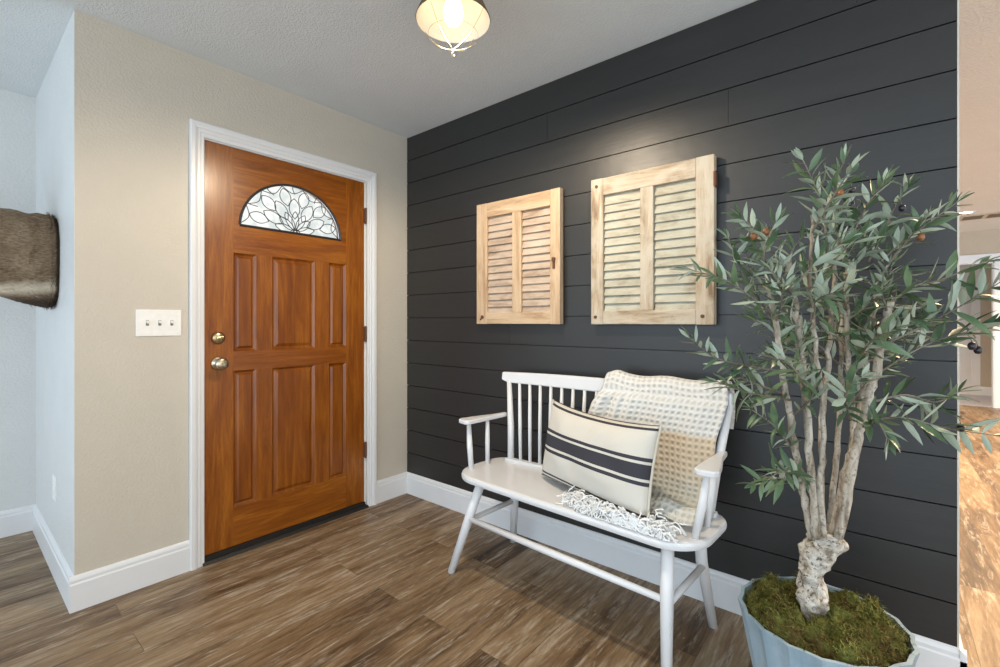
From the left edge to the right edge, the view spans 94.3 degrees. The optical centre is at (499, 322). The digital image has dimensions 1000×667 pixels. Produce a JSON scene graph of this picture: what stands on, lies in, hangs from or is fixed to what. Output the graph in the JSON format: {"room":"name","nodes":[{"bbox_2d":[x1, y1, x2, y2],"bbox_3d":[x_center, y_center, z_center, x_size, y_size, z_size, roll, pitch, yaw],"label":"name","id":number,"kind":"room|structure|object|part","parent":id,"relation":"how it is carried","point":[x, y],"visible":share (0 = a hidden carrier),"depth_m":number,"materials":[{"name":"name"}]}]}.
{"room":"entryway","nodes":[
{"label":"entryway","id":0,"kind":"room"},
{"bbox_2d":[0,89,35,510],"bbox_3d":[-3.561,-0.050,1.588,0.110,2.440,3.000,0,0,40],"label":"wall","id":1,"kind":"structure","parent":0,"point":[17,111],"depth_m":2.57,"materials":[{"name":"paint"}]},
{"bbox_2d":[0,504,34,537],"bbox_3d":[-3.546,1.099,1.507,0.016,0.141,2.894,0,0,40],"label":"baseboard","id":2,"kind":"structure","parent":1,"relation":"attached to","point":[14,521],"depth_m":2.56,"materials":[{"name":"white paint"}]},
{"bbox_2d":[36,10,74,575],"bbox_3d":[-2.146,-0.050,2.295,1.170,2.440,0.106,0,0,40],"label":"wall","id":3,"kind":"structure","parent":0,"point":[55,99],"depth_m":2.15,"materials":[{"name":"paint"}]},
{"bbox_2d":[0,208,59,309],"bbox_3d":[-2.379,-0.343,1.887,0.415,0.588,0.823,0,0,40],"label":"wall decor","id":4,"kind":"object","parent":3,"relation":"attached to","point":[29,242],"depth_m":2.04,"materials":[{"name":"brown fur"}]},
{"bbox_2d":[32,504,73,611],"bbox_3d":[-2.184,1.099,2.248,1.170,0.141,0.016,0,0,40],"label":"baseboard","id":5,"kind":"structure","parent":3,"relation":"attached to","point":[60,570],"depth_m":2.16,"materials":[{"name":"white paint"}]},
{"bbox_2d":[52,474,55,501],"bbox_3d":[-2.103,0.780,2.186,0.072,0.116,0.008,0,0,40],"label":"wall outlet","id":6,"kind":"object","parent":3,"relation":"attached to","point":[53,475],"visible":1,"depth_m":2.18,"materials":[{"name":"plastic"}]},
{"bbox_2d":[75,10,408,574],"bbox_3d":[-1.200,-0.050,2.630,0.140,2.440,1.825,0,0,40],"label":"wall","id":7,"kind":"structure","parent":0,"point":[136,95],"depth_m":2.06,"materials":[{"name":"beige paint"}]},
{"bbox_2d":[69,540,189,613],"bbox_3d":[-1.599,1.099,2.026,0.016,0.141,0.420,0,0,40],"label":"baseboard","id":8,"kind":"structure","parent":7,"relation":"attached to","point":[96,586],"depth_m":2.00,"materials":[{"name":"white paint"}]},
{"bbox_2d":[136,309,180,336],"bbox_3d":[-1.539,0.003,2.095,0.019,0.120,0.172,0,0,40],"label":"light switch","id":9,"kind":"object","parent":7,"relation":"attached to","point":[148,322],"visible":1,"depth_m":2.09,"materials":[{"name":"plastic"}]},
{"bbox_2d":[189,118,376,570],"bbox_3d":[-1.185,0.105,2.631,0.162,2.130,1.041,0,0,40],"label":"door frame","id":10,"kind":"structure","parent":7,"relation":"attached to","point":[199,131],"depth_m":2.23,"materials":[{"name":"white paint"}]},
{"bbox_2d":[204,140,366,555],"bbox_3d":[-1.133,0.125,2.591,0.117,2.018,0.914,0,0,40],"label":"door","id":11,"kind":"structure","parent":7,"relation":"in","point":[285,332],"depth_m":2.52,"materials":[{"name":"brown wood"}]},
{"bbox_3d":[-1.370,0.203,2.273,0.069,0.066,0.066,0,0,40],"label":"knob","id":12,"kind":"part","parent":11,"relation":"part of","materials":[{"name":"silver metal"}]},
{"bbox_3d":[-1.332,-0.103,2.406,0.040,0.502,0.112,0,0,40],"label":"raised panel","id":13,"kind":"part","parent":11,"relation":"part of","materials":[{"name":"brown wood"}]},
{"bbox_3d":[-1.332,0.592,2.406,0.040,0.692,0.112,0,0,40],"label":"raised panel","id":14,"kind":"part","parent":11,"relation":"part of","materials":[{"name":"brown wood"}]},
{"bbox_3d":[-1.167,-0.629,2.606,0.006,0.271,0.576,0,0,40],"label":"glass pane","id":15,"kind":"part","parent":11,"relation":"part of","materials":[{"name":"clear glass"}]},
{"bbox_3d":[-1.167,-0.103,2.606,0.040,0.502,0.244,0,0,40],"label":"raised panel","id":16,"kind":"part","parent":11,"relation":"part of","materials":[{"name":"brown wood"}]},
{"bbox_3d":[-1.167,0.592,2.606,0.040,0.692,0.244,0,0,40],"label":"raised panel","id":17,"kind":"part","parent":11,"relation":"part of","materials":[{"name":"brown wood"}]},
{"bbox_3d":[-0.997,-0.103,2.812,0.040,0.502,0.114,0,0,40],"label":"raised panel","id":18,"kind":"part","parent":11,"relation":"part of","materials":[{"name":"brown wood"}]},
{"bbox_3d":[-0.997,0.592,2.812,0.040,0.692,0.114,0,0,40],"label":"raised panel","id":19,"kind":"part","parent":11,"relation":"part of","materials":[{"name":"brown wood"}]},
{"bbox_2d":[377,472,406,503],"bbox_3d":[-0.718,1.099,3.090,0.016,0.141,0.261,0,0,40],"label":"baseboard","id":20,"kind":"structure","parent":7,"relation":"attached to","point":[391,487],"depth_m":3.08,"materials":[{"name":"white paint"}]},
{"bbox_2d":[0,394,999,666],"bbox_3d":[2.636,1.217,3.470,7.300,0.106,13.800,0,0,40],"label":"floor","id":21,"kind":"structure","parent":0,"point":[373,586],"depth_m":1.90,"materials":[{"name":"brown wood"}]},
{"bbox_2d":[203,501,368,566],"bbox_3d":[-1.151,1.153,2.598,0.076,0.034,0.928,0,0,40],"label":"threshold","id":22,"kind":"object","parent":21,"relation":"on","point":[229,552],"visible":0.71,"depth_m":2.51,"materials":[{"name":"black metal"}]},
{"bbox_2d":[448,372,733,666],"bbox_3d":[0.313,0.717,1.974,1.230,0.917,0.480,0,0,43],"label":"bench","id":23,"kind":"object","parent":21,"relation":"on","point":[521,480],"visible":0.59,"depth_m":1.88,"materials":[{"name":"white paint"}]},
{"bbox_3d":[-0.155,0.957,2.171,0.179,0.437,0.044,0,0,-5],"label":"leg","id":24,"kind":"part","parent":23,"relation":"part of","materials":[{"name":"white paint"}]},
{"bbox_3d":[-0.088,0.491,2.388,0.079,0.022,0.296,0,0,43],"label":"armrest","id":25,"kind":"part","parent":23,"relation":"part of","materials":[{"name":"white paint"}]},
{"bbox_3d":[0.056,0.511,2.441,0.036,0.412,0.105,0,0,-2],"label":"post","id":26,"kind":"part","parent":23,"relation":"part of","materials":[{"name":"white paint"}]},
{"bbox_3d":[0.075,0.957,2.420,0.046,0.433,0.135,0,0,2],"label":"leg","id":27,"kind":"part","parent":23,"relation":"part of","materials":[{"name":"white paint"}]},
{"bbox_3d":[0.313,0.736,1.985,1.172,0.032,0.383,0,0,43],"label":"seat","id":28,"kind":"part","parent":23,"relation":"part of","materials":[{"name":"white paint"}]},
{"bbox_2d":[541,399,661,518],"bbox_3d":[0.382,0.537,1.897,0.185,0.354,0.622,0,0,-31],"label":"lumbar pillow","id":29,"kind":"object","parent":23,"relation":"on","point":[613,461],"visible":0.98,"depth_m":1.76,"materials":[{"name":"fabric"}]},
{"bbox_3d":[0.452,0.290,2.132,1.153,0.064,0.059,0,0,43],"label":"crest rail","id":30,"kind":"part","parent":23,"relation":"part of","materials":[{"name":"white paint"}]},
{"bbox_2d":[556,370,734,544],"bbox_3d":[0.539,0.467,1.821,0.592,0.507,0.450,0,0,43],"label":"throw blanket","id":31,"kind":"object","parent":23,"relation":"on","point":[690,418],"visible":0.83,"depth_m":1.80,"materials":[{"name":"fabric"}]},
{"bbox_3d":[0.549,0.957,1.526,0.044,0.435,0.147,0,0,22],"label":"leg","id":32,"kind":"part","parent":23,"relation":"part of","materials":[{"name":"white paint"}]},
{"bbox_3d":[0.779,0.957,1.770,0.113,0.432,0.052,0,0,-31],"label":"leg","id":33,"kind":"part","parent":23,"relation":"part of","materials":[{"name":"white paint"}]},
{"bbox_3d":[0.759,0.491,1.609,0.079,0.022,0.296,0,0,43],"label":"armrest","id":34,"kind":"part","parent":23,"relation":"part of","materials":[{"name":"white paint"}]},
{"bbox_3d":[0.821,0.511,1.738,0.105,0.412,0.036,0,0,-3],"label":"post","id":35,"kind":"part","parent":23,"relation":"part of","materials":[{"name":"white paint"}]},
{"bbox_2d":[670,143,999,666],"bbox_3d":[0.882,0.329,1.211,0.836,1.682,0.565,0,0,-26],"label":"tree","id":36,"kind":"object","parent":21,"relation":"on","point":[802,620],"visible":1,"depth_m":1.24,"materials":[{"name":"green plant"}]},
{"bbox_3d":[0.902,0.998,1.303,0.415,0.345,0.414,0,0,40],"label":"planter","id":37,"kind":"part","parent":36,"relation":"part of","materials":[{"name":"blue ceramic"}]},
{"bbox_2d":[0,0,999,232],"bbox_3d":[2.636,-1.330,3.470,7.300,0.120,13.800,0,0,40],"label":"ceiling","id":38,"kind":"structure","parent":0,"point":[369,61],"depth_m":2.14,"materials":[{"name":"paint"}]},
{"bbox_2d":[415,0,489,55],"bbox_3d":[-0.169,-1.117,1.679,0.270,0.306,0.270,0,0,40],"label":"ceiling lamp","id":39,"kind":"object","parent":38,"relation":"attached to","point":[450,21],"visible":1,"depth_m":1.74,"materials":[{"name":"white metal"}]},
{"bbox_3d":[-0.169,-1.138,1.679,0.072,0.128,0.072,0,0,40],"label":"bulb","id":40,"kind":"part","parent":39,"relation":"part of","materials":[{"name":"beige glass"}]},
{"bbox_2d":[959,211,975,213],"bbox_3d":[5.377,-1.267,5.356,0.176,0.006,0.176,0,0,40],"label":"recessed light","id":41,"kind":"object","parent":38,"relation":"in","point":[962,212],"visible":0.71,"depth_m":5.34,"materials":[{"name":"white paint"}]},
{"bbox_2d":[959,212,999,220],"bbox_3d":[5.709,-1.265,5.600,0.660,0.010,0.340,0,0,40],"label":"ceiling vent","id":42,"kind":"object","parent":38,"relation":"in","point":[997,214],"visible":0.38,"depth_m":5.53,"materials":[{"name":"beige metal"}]},
{"bbox_2d":[407,0,956,646],"bbox_3d":[0.442,-0.050,2.378,2.711,2.440,0.120,0,0,40],"label":"wall","id":43,"kind":"structure","parent":0,"point":[752,84],"depth_m":1.86,"materials":[{"name":"grey paint"}]},
{"bbox_2d":[477,187,562,323],"bbox_3d":[0.094,-0.339,2.553,0.573,0.697,0.054,0,0,40],"label":"shutter","id":44,"kind":"object","parent":43,"relation":"attached to","point":[520,239],"visible":1,"depth_m":2.52,"materials":[{"name":"brown wood"}]},
{"bbox_3d":[0.007,-0.329,2.629,0.183,0.564,0.025,0,0,40],"label":"louver panel","id":45,"kind":"part","parent":44,"relation":"part of","materials":[{"name":"brown wood"}]},
{"bbox_3d":[0.199,-0.330,2.471,0.186,0.566,0.024,0,0,40],"label":"louver panel","id":46,"kind":"part","parent":44,"relation":"part of","materials":[{"name":"brown wood"}]},
{"bbox_2d":[591,154,716,324],"bbox_3d":[0.672,-0.339,2.077,0.569,0.697,0.050,0,0,40],"label":"shutter","id":47,"kind":"object","parent":43,"relation":"attached to","point":[646,223],"visible":0.98,"depth_m":2.05,"materials":[{"name":"brown wood"}]},
{"bbox_3d":[0.573,-0.329,2.162,0.181,0.566,0.025,0,0,40],"label":"louver panel","id":48,"kind":"part","parent":47,"relation":"part of","materials":[{"name":"beige wood"}]},
{"bbox_3d":[0.759,-0.329,2.007,0.179,0.564,0.024,0,0,40],"label":"louver panel","id":49,"kind":"part","parent":47,"relation":"part of","materials":[{"name":"beige wood"}]},
{"bbox_2d":[407,472,966,666],"bbox_3d":[0.406,1.099,2.319,2.732,0.141,0.016,0,0,40],"label":"baseboard","id":50,"kind":"structure","parent":43,"relation":"attached to","point":[635,560],"depth_m":2.23,"materials":[{"name":"white paint"}]},
{"bbox_2d":[955,0,958,647],"bbox_3d":[1.489,-0.050,1.514,0.005,2.440,0.125,0,0,40],"label":"trim","id":51,"kind":"structure","parent":43,"relation":"attached to","point":[957,361],"depth_m":1.47,"materials":[{"name":"beige paint"}]},
{"bbox_2d":[959,633,966,666],"bbox_3d":[1.492,1.099,1.501,0.016,0.141,0.140,0,0,40],"label":"baseboard","id":52,"kind":"structure","parent":43,"relation":"attached to","point":[962,656],"depth_m":1.45,"materials":[{"name":"white paint"}]},
{"bbox_2d":[959,229,999,255],"bbox_3d":[6.213,-0.050,6.884,6.140,2.440,0.120,0,0,40],"label":"wall","id":53,"kind":"structure","parent":0,"point":[985,241],"depth_m":6.44,"materials":[{"name":"beige paint"}]},
{"bbox_2d":[959,253,999,407],"bbox_3d":[6.452,0.115,6.671,1.100,2.110,0.142,0,0,40],"label":"door frame","id":54,"kind":"structure","parent":53,"relation":"attached to","point":[965,259],"depth_m":6.33,"materials":[{"name":"white paint"}]},
{"bbox_2d":[980,264,991,386],"bbox_3d":[7.152,-0.050,7.910,6.000,2.440,0.100,0,0,40],"label":"wall","id":55,"kind":"structure","parent":0,"point":[985,305],"depth_m":7.37,"materials":[{"name":"beige paint"}]},
{"bbox_2d":[959,270,970,394],"bbox_3d":[7.290,0.157,7.708,0.770,2.014,0.036,0,0,40],"label":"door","id":56,"kind":"structure","parent":55,"relation":"in","point":[964,353],"depth_m":7.50,"materials":[{"name":"white paint"}]},
{"bbox_2d":[959,264,979,394],"bbox_3d":[7.287,0.117,7.704,0.970,2.094,0.045,0,0,40],"label":"door frame","id":57,"kind":"structure","parent":55,"relation":"attached to","point":[975,305],"depth_m":7.41,"materials":[{"name":"white paint"}]},
{"bbox_2d":[980,387,991,395],"bbox_3d":[8.549,1.099,6.680,2.280,0.141,0.016,0,0,40],"label":"baseboard","id":58,"kind":"structure","parent":55,"relation":"attached to","point":[986,391],"depth_m":7.36,"materials":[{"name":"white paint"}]}
]}

